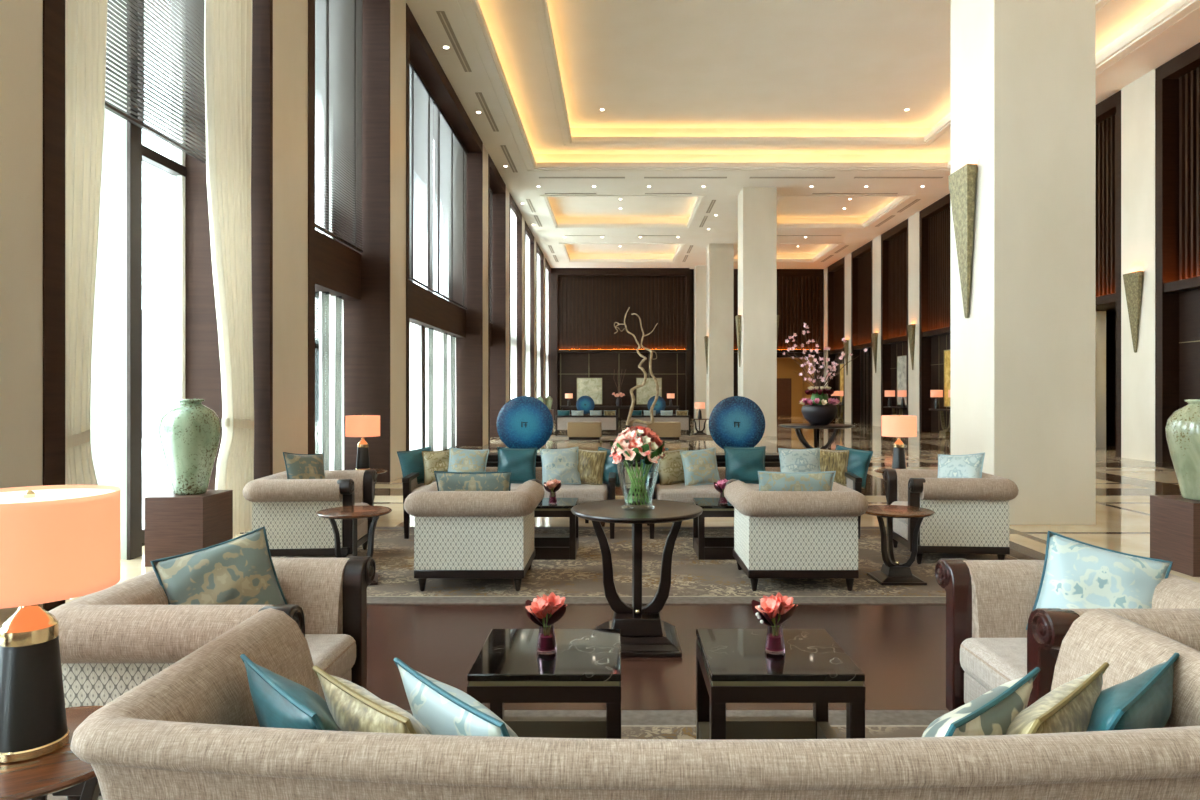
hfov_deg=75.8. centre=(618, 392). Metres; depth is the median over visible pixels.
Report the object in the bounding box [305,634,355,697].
seat cushion
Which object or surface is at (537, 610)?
amaryllis
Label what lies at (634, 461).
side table
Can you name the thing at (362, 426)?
table lamp
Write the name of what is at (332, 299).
curtain
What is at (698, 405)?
table lamp
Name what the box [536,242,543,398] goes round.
lining
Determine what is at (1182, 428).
ceramic jar
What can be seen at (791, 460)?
cushion
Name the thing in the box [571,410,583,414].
cushion
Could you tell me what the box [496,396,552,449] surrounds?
disc
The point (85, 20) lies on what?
curtain
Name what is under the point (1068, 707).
cushion
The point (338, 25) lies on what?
blind
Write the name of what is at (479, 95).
ceiling vent
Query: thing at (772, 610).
amaryllis
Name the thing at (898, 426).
table lamp
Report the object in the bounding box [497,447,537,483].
cushion
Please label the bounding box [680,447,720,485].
cushion
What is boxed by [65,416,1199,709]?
floor
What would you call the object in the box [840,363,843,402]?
framed picture
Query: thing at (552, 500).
bud vase
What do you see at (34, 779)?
side table
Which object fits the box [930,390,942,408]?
table lamp
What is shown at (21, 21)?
wall
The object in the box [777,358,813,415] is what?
wall
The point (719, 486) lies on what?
amaryllis
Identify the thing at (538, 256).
curtain
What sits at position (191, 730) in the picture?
sofa
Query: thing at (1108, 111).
wood panelling
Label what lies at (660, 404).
disc
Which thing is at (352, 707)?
cushion
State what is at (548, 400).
ceramic jar
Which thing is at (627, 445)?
bouquet
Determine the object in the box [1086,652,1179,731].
cushion
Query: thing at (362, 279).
lining
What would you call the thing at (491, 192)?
blind
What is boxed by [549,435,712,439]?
rug
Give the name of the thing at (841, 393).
table lamp
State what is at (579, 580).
rug
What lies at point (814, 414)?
flower bowl
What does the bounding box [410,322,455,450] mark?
curtain
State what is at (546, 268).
curtain
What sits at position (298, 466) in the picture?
cushion
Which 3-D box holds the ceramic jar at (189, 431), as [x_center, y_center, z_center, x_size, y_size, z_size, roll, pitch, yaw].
[-3.585,0.445,6.440,0.460,0.791,0.460,0,0,0]
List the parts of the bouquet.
stem, stem, stem, stem, stem, stem, stem, stem, stem, stem, stem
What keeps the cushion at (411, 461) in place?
on the sofa at (586, 493)
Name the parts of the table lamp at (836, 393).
lamp shade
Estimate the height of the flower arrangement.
1.912 m
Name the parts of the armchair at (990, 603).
arm post, armrest, arm post, armrest, backrest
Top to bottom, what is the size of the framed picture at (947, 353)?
1.960 m
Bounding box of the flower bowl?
[801,405,837,424]
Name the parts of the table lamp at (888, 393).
lamp shade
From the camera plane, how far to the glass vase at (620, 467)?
4.21 m
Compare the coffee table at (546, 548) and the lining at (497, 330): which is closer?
the coffee table at (546, 548)
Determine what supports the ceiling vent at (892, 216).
in the ceiling
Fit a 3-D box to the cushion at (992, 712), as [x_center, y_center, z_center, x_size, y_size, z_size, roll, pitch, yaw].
[0.689,0.780,1.585,0.422,0.376,0.217,0,0,-43]
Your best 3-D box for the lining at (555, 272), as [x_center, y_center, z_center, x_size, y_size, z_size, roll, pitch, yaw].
[0.060,-2.600,40.825,7.320,8.000,0.350,0,0,0]
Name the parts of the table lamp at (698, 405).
lamp shade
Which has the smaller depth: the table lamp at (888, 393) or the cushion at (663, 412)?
the cushion at (663, 412)
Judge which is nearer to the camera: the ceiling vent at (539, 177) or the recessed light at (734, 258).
the ceiling vent at (539, 177)
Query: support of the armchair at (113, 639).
on the rug at (635, 724)
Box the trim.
[453,0,1199,262]
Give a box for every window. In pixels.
[90,0,185,559]
[315,95,341,469]
[410,134,454,450]
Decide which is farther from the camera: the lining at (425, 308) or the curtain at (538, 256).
the curtain at (538, 256)
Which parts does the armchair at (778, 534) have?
armrest, leg, panel, rail, backrest, leg, armrest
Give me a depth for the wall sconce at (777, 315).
24.99 m
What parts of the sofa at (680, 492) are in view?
armrest, leg, rail, arm panel, armrest, leg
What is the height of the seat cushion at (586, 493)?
0.145 m
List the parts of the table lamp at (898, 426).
lamp shade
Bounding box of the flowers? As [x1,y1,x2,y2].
[612,369,625,396]
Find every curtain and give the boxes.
[65,0,107,599]
[204,0,253,536]
[319,291,343,469]
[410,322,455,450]
[511,209,516,398]
[526,235,529,395]
[537,254,539,397]
[546,268,547,397]
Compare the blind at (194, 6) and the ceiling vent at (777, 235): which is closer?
the blind at (194, 6)
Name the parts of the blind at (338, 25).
rail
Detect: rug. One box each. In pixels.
[47,710,949,799]
[271,527,1037,603]
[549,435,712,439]
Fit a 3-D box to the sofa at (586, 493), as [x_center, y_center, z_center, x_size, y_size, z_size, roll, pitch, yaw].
[-1.045,1.056,7.705,2.030,0.665,0.810,0,0,0]
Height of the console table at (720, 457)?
0.735 m
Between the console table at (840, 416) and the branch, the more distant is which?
the console table at (840, 416)
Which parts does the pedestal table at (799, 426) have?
leg, leg, leg, leg, leg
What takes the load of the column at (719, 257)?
on the floor
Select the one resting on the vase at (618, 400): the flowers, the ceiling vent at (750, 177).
the flowers
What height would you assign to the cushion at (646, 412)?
0.357 m
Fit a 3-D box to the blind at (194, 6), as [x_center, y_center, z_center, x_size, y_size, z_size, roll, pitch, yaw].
[-4.000,-4.271,6.440,0.060,4.087,2.840,0,0,0]
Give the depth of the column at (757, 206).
24.70 m
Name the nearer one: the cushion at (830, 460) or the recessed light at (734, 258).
the cushion at (830, 460)
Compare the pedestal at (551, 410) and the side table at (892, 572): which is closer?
the side table at (892, 572)
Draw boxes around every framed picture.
[577,378,601,403]
[636,378,661,403]
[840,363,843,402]
[897,355,906,404]
[944,349,950,406]
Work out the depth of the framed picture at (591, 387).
40.96 m
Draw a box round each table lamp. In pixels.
[0,485,119,762]
[345,415,379,469]
[565,393,572,405]
[667,393,674,405]
[695,402,704,418]
[831,391,838,398]
[839,391,843,403]
[881,415,916,468]
[885,390,894,406]
[897,390,906,406]
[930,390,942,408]
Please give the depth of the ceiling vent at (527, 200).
27.05 m
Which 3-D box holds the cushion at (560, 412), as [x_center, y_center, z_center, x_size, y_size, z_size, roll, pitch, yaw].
[-1.800,0.739,25.097,0.407,0.357,0.160,0,0,0]
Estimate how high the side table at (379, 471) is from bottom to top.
0.521 m
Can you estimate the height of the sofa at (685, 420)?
0.665 m
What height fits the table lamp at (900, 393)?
0.655 m
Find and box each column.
[694,266,705,418]
[706,244,733,423]
[738,187,776,436]
[951,0,1095,524]
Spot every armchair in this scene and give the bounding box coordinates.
[48,556,375,799]
[243,470,376,557]
[404,479,544,590]
[724,479,868,590]
[883,469,1018,563]
[935,558,1199,710]
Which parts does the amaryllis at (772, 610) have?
stem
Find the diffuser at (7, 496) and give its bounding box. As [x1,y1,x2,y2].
[0,489,114,503]
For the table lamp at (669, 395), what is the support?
on the console table at (562, 407)
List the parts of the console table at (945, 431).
leg, leg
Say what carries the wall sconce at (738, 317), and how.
attached to the column at (757, 206)
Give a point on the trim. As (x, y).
(468, 4)
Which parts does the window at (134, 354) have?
pane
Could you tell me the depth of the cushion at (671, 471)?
7.66 m
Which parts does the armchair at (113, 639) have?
leg, rail, backrest, panel, armrest, arm post, armrest, arm post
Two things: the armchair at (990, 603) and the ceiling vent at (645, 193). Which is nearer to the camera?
the armchair at (990, 603)
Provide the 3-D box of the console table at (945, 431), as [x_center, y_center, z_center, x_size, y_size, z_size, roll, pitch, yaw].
[11.010,0.975,25.900,0.420,0.850,1.900,0,0,0]
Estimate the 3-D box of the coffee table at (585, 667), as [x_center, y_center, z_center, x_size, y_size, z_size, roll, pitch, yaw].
[-0.250,1.164,2.820,0.515,0.450,0.500,0,0,0]
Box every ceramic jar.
[158,399,220,494]
[545,396,552,409]
[1165,399,1199,499]
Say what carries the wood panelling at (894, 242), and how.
attached to the wall at (1138, 97)
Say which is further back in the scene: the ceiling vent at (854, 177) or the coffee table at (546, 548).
the ceiling vent at (854, 177)
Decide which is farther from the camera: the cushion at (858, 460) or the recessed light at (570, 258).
the recessed light at (570, 258)
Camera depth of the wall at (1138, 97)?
16.50 m
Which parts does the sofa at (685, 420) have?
panel, rail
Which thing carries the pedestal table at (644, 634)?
on the floor
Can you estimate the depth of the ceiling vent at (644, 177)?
23.54 m
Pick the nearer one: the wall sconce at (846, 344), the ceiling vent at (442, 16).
the ceiling vent at (442, 16)
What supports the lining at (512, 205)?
attached to the wall at (21, 21)
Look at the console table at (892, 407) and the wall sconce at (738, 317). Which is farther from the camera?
the console table at (892, 407)
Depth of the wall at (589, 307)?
41.00 m
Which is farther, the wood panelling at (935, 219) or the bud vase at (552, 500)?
the wood panelling at (935, 219)
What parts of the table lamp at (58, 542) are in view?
stem, lamp shade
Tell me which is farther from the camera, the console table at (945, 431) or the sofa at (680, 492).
the console table at (945, 431)
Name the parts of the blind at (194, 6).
rail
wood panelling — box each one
[828,257,844,421]
[851,240,871,424]
[881,219,907,415]
[919,193,950,432]
[1096,90,1120,456]
[1155,42,1199,462]
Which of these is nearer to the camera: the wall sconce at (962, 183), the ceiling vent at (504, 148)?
the wall sconce at (962, 183)
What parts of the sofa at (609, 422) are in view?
leg, rail, panel, leg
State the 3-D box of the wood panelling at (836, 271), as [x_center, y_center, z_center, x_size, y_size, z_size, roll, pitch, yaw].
[11.130,-2.600,38.735,0.440,8.000,3.050,0,0,0]
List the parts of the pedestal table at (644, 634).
leg, leg, leg, leg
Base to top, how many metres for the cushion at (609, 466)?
0.388 m
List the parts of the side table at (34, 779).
leg, leg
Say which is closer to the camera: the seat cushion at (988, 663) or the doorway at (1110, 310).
the seat cushion at (988, 663)
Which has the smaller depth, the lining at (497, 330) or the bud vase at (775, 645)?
the bud vase at (775, 645)
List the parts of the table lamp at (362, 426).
lamp shade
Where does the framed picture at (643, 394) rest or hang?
attached to the wall at (589, 307)
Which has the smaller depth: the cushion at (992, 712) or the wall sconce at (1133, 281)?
the cushion at (992, 712)
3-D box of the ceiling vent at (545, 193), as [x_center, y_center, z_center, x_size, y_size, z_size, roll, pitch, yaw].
[-1.600,-6.588,25.460,1.700,0.016,0.120,0,0,0]
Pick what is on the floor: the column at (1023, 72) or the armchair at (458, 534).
the column at (1023, 72)
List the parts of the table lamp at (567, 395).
lamp shade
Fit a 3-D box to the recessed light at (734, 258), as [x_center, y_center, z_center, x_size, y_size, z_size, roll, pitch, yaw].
[7.650,-6.760,36.350,4.620,0.030,5.020,0,0,0]
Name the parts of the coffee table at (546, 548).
plinth frame, leg, leg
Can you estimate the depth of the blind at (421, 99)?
15.54 m
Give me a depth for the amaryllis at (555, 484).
6.50 m
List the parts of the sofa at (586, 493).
leg, armrest, arm panel, rail, armrest, leg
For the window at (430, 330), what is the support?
in the wall at (21, 21)
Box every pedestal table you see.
[571,499,702,657]
[780,423,854,449]
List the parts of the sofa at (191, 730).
armrest, backrest, panel, armrest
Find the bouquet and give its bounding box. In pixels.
[610,426,665,503]
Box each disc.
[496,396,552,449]
[576,396,594,413]
[647,396,665,413]
[709,396,764,448]
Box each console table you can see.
[487,453,588,522]
[560,406,679,410]
[672,453,779,522]
[830,404,843,420]
[883,406,906,414]
[929,409,950,434]
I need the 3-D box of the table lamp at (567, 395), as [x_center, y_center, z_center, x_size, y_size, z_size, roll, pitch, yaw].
[-2.620,0.352,40.200,0.399,0.655,0.399,0,0,0]
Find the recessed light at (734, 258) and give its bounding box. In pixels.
[734,258,812,258]
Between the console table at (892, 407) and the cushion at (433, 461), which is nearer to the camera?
the cushion at (433, 461)
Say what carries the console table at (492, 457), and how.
on the floor
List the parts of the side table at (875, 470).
leg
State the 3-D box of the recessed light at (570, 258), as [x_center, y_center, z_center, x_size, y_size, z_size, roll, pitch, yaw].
[0.125,-6.760,36.350,5.670,0.030,5.020,0,0,0]
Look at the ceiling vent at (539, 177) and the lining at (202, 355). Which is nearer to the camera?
the lining at (202, 355)
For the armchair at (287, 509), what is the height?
0.705 m
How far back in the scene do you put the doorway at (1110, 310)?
20.64 m
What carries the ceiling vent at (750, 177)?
in the ceiling
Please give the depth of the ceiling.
19.69 m
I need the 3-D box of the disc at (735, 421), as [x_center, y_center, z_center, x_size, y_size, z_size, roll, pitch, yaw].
[1.290,0.349,8.420,0.620,0.632,0.100,0,0,0]
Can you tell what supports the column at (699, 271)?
on the floor
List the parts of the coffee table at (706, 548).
leg, leg, plinth frame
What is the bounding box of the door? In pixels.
[777,378,790,415]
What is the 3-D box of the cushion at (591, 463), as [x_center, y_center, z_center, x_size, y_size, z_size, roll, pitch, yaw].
[-0.309,0.741,7.720,0.360,0.376,0.165,0,0,20]
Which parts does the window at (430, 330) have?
pane, pane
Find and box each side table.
[0,706,102,799]
[316,506,391,584]
[347,468,386,497]
[623,429,651,465]
[691,419,708,433]
[865,505,934,584]
[874,468,890,517]
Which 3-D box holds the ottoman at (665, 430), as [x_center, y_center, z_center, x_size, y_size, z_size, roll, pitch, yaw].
[1.330,1.129,23.100,1.000,0.520,0.600,0,0,0]
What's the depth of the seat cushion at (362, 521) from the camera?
6.59 m
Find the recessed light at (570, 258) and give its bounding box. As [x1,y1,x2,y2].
[570,258,672,258]
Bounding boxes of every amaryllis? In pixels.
[525,592,566,635]
[544,479,560,496]
[714,479,728,496]
[751,592,797,635]
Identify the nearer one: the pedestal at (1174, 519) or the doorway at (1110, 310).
the pedestal at (1174, 519)
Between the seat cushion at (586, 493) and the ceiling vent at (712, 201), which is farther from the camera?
the ceiling vent at (712, 201)
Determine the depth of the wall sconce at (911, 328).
28.43 m
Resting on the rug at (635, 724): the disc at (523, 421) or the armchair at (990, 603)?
the armchair at (990, 603)
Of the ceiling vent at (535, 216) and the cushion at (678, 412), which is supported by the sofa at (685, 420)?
the cushion at (678, 412)
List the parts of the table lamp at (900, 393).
lamp shade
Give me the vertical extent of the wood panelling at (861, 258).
8.000 m
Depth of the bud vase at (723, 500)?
6.50 m
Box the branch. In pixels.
[614,307,658,428]
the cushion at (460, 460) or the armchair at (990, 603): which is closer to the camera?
the armchair at (990, 603)
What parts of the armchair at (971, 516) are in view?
arm post, leg, arm post, armrest, leg, rail, panel, armrest, backrest, leg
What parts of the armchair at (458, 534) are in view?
armrest, leg, backrest, panel, rail, leg, armrest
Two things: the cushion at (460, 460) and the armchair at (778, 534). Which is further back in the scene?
the cushion at (460, 460)
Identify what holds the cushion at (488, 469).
on the sofa at (586, 493)
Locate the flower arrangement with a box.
[782,323,866,404]
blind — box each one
[105,0,205,163]
[315,0,362,251]
[410,61,434,290]
[433,101,467,309]
[490,189,492,323]
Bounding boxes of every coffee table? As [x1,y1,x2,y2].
[467,629,620,738]
[533,498,578,559]
[693,498,735,559]
[696,629,864,739]
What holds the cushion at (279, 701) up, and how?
on the sofa at (191, 730)
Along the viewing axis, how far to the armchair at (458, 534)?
5.36 m
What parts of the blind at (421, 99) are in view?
rail, head rail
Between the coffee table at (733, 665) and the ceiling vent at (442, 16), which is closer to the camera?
the coffee table at (733, 665)
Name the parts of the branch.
stem, stem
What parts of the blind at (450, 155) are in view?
rail, head rail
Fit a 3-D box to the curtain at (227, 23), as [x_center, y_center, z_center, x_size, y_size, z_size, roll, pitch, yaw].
[-3.760,-2.460,7.440,0.180,7.680,0.840,0,0,0]
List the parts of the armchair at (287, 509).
backrest, armrest, panel, rail, armrest, arm post, leg, arm post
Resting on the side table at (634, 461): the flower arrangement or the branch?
the branch
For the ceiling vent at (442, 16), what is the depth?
14.39 m
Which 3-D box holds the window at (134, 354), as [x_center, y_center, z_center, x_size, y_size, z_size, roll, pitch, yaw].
[-4.335,-2.460,6.455,0.470,7.720,2.930,0,0,0]
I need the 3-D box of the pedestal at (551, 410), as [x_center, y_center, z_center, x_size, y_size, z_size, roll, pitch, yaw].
[-3.380,1.100,37.200,0.400,0.600,0.400,0,0,0]
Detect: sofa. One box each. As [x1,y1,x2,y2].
[70,608,1199,799]
[402,462,615,538]
[555,415,617,435]
[627,415,690,435]
[646,462,861,538]
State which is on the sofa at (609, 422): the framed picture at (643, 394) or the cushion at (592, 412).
the cushion at (592, 412)
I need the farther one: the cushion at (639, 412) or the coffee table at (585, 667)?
the cushion at (639, 412)
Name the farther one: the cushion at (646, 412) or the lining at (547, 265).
the lining at (547, 265)
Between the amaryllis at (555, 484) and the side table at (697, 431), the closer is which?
the amaryllis at (555, 484)
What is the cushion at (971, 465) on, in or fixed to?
on the armchair at (971, 516)
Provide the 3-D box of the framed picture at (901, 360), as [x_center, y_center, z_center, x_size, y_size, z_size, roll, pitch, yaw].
[11.215,-0.500,30.500,0.040,1.960,1.060,0,0,0]
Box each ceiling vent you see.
[436,11,471,71]
[475,92,498,131]
[500,145,517,172]
[526,199,535,211]
[534,215,542,226]
[539,177,624,177]
[545,193,595,193]
[564,235,604,235]
[638,235,675,235]
[644,177,726,177]
[645,193,691,193]
[699,216,707,226]
[706,200,715,212]
[750,177,834,177]
[777,235,840,235]
[813,193,897,193]
[854,177,942,177]
[875,215,894,226]
[898,199,920,212]
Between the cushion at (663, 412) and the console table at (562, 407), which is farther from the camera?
the console table at (562, 407)
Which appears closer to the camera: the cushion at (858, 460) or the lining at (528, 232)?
the cushion at (858, 460)
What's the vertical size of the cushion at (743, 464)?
0.380 m
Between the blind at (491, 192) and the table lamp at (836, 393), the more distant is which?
the table lamp at (836, 393)
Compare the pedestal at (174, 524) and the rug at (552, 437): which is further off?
the rug at (552, 437)
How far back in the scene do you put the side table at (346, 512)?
5.63 m
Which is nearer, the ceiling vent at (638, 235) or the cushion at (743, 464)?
the cushion at (743, 464)
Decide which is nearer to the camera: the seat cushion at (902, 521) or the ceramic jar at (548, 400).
the seat cushion at (902, 521)
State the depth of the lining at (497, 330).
24.32 m
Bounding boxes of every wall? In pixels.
[0,0,544,627]
[557,269,823,418]
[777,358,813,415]
[824,68,1155,461]
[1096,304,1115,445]
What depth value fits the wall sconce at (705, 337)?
34.37 m
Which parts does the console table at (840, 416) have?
leg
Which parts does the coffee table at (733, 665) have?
leg, leg, plinth frame, leg, leg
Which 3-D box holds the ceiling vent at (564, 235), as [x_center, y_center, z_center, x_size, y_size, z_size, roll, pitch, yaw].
[-1.450,-6.588,32.260,1.700,0.016,0.120,0,0,0]
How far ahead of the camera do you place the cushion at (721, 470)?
7.96 m
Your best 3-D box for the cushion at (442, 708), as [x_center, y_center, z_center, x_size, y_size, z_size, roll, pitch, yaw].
[-0.284,0.780,1.610,0.215,0.376,0.454,0,0,-40]
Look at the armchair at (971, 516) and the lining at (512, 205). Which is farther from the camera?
the lining at (512, 205)
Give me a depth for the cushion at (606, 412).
25.04 m
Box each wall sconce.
[704,336,707,368]
[735,315,740,366]
[777,315,778,337]
[843,340,848,372]
[871,333,877,372]
[907,324,914,369]
[948,164,976,317]
[1123,271,1142,352]
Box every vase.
[536,624,556,654]
[549,492,556,503]
[616,398,621,405]
[617,456,661,510]
[719,493,727,503]
[765,625,784,654]
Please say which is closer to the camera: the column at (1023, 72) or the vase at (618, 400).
the column at (1023, 72)
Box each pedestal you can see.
[145,490,232,566]
[550,409,553,421]
[1150,495,1199,576]
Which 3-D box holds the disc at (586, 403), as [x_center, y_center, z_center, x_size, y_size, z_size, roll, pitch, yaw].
[-1.135,0.404,25.950,0.620,0.632,0.100,0,0,0]
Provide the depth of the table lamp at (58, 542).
1.82 m
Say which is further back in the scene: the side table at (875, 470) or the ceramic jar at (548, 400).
the ceramic jar at (548, 400)
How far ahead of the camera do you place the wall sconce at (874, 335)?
32.51 m
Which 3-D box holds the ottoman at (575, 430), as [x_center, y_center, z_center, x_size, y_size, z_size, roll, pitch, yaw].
[-1.030,1.129,23.100,1.000,0.520,0.600,0,0,0]
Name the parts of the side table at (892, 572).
leg, leg, leg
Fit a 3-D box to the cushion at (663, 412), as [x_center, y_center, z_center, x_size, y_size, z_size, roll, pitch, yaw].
[1.550,0.739,25.094,0.413,0.357,0.155,0,0,-4]
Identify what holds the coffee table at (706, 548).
on the rug at (579, 580)
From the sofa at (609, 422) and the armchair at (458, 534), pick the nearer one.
the armchair at (458, 534)
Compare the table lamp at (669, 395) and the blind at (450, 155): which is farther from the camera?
the table lamp at (669, 395)
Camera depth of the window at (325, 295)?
11.00 m
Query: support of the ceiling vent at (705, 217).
in the ceiling
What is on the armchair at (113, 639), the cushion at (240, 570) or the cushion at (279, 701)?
the cushion at (240, 570)
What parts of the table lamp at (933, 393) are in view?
lamp shade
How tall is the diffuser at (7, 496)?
0.005 m
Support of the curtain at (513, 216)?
hanging from the lining at (512, 205)
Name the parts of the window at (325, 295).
pane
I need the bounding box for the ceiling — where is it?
[405,0,1199,268]
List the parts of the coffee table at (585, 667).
leg, plinth frame, leg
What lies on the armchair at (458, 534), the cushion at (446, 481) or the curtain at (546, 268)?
the cushion at (446, 481)
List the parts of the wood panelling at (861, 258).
glass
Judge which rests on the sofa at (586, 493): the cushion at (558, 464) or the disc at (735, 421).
the cushion at (558, 464)
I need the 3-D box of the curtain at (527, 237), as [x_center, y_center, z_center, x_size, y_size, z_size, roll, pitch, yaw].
[-3.700,-2.460,30.710,0.100,7.680,2.160,0,0,0]
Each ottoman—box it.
[567,422,601,439]
[646,422,680,439]
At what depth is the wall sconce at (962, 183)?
8.68 m
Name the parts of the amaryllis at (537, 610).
stem, stem, stem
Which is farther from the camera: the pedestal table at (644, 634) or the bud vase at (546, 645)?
the pedestal table at (644, 634)
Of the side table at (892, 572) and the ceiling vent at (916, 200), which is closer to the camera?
the side table at (892, 572)
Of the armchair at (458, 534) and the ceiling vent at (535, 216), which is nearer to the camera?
the armchair at (458, 534)
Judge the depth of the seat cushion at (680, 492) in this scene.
7.32 m
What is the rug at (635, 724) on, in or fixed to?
on the floor
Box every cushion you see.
[150,526,287,604]
[240,654,340,730]
[283,452,325,478]
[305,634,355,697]
[312,666,429,733]
[355,503,368,524]
[394,657,517,736]
[397,446,430,483]
[412,483,607,503]
[422,450,448,484]
[434,471,511,490]
[448,447,488,471]
[486,467,541,481]
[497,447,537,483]
[540,447,580,485]
[557,410,569,414]
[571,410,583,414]
[578,448,606,484]
[590,410,601,414]
[598,447,623,486]
[604,410,615,414]
[632,410,641,414]
[640,448,668,485]
[643,410,655,414]
[655,483,758,503]
[658,447,687,484]
[660,410,672,414]
[676,410,687,414]
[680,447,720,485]
[718,467,780,479]
[724,446,765,483]
[758,471,835,490]
[778,448,819,471]
[820,449,848,485]
[835,445,872,487]
[892,501,907,524]
[922,667,1039,736]
[937,453,984,477]
[960,638,1026,690]
[1006,662,1108,734]
[1026,531,1172,629]
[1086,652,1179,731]
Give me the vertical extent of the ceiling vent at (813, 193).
0.016 m
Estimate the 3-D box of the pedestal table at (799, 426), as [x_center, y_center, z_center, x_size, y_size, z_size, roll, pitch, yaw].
[4.470,1.060,17.400,1.640,0.680,1.640,0,0,0]
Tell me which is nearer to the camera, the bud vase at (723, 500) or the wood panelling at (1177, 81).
the bud vase at (723, 500)
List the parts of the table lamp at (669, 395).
lamp shade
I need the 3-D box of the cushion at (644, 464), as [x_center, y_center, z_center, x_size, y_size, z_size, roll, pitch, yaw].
[0.377,0.744,7.745,0.365,0.370,0.166,0,0,-35]
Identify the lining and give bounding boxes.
[43,0,272,610]
[308,0,389,482]
[406,3,482,450]
[488,154,505,443]
[509,193,521,400]
[525,221,533,396]
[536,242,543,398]
[545,258,550,404]
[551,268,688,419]
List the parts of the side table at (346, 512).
leg, leg, leg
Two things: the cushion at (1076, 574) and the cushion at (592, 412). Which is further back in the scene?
the cushion at (592, 412)

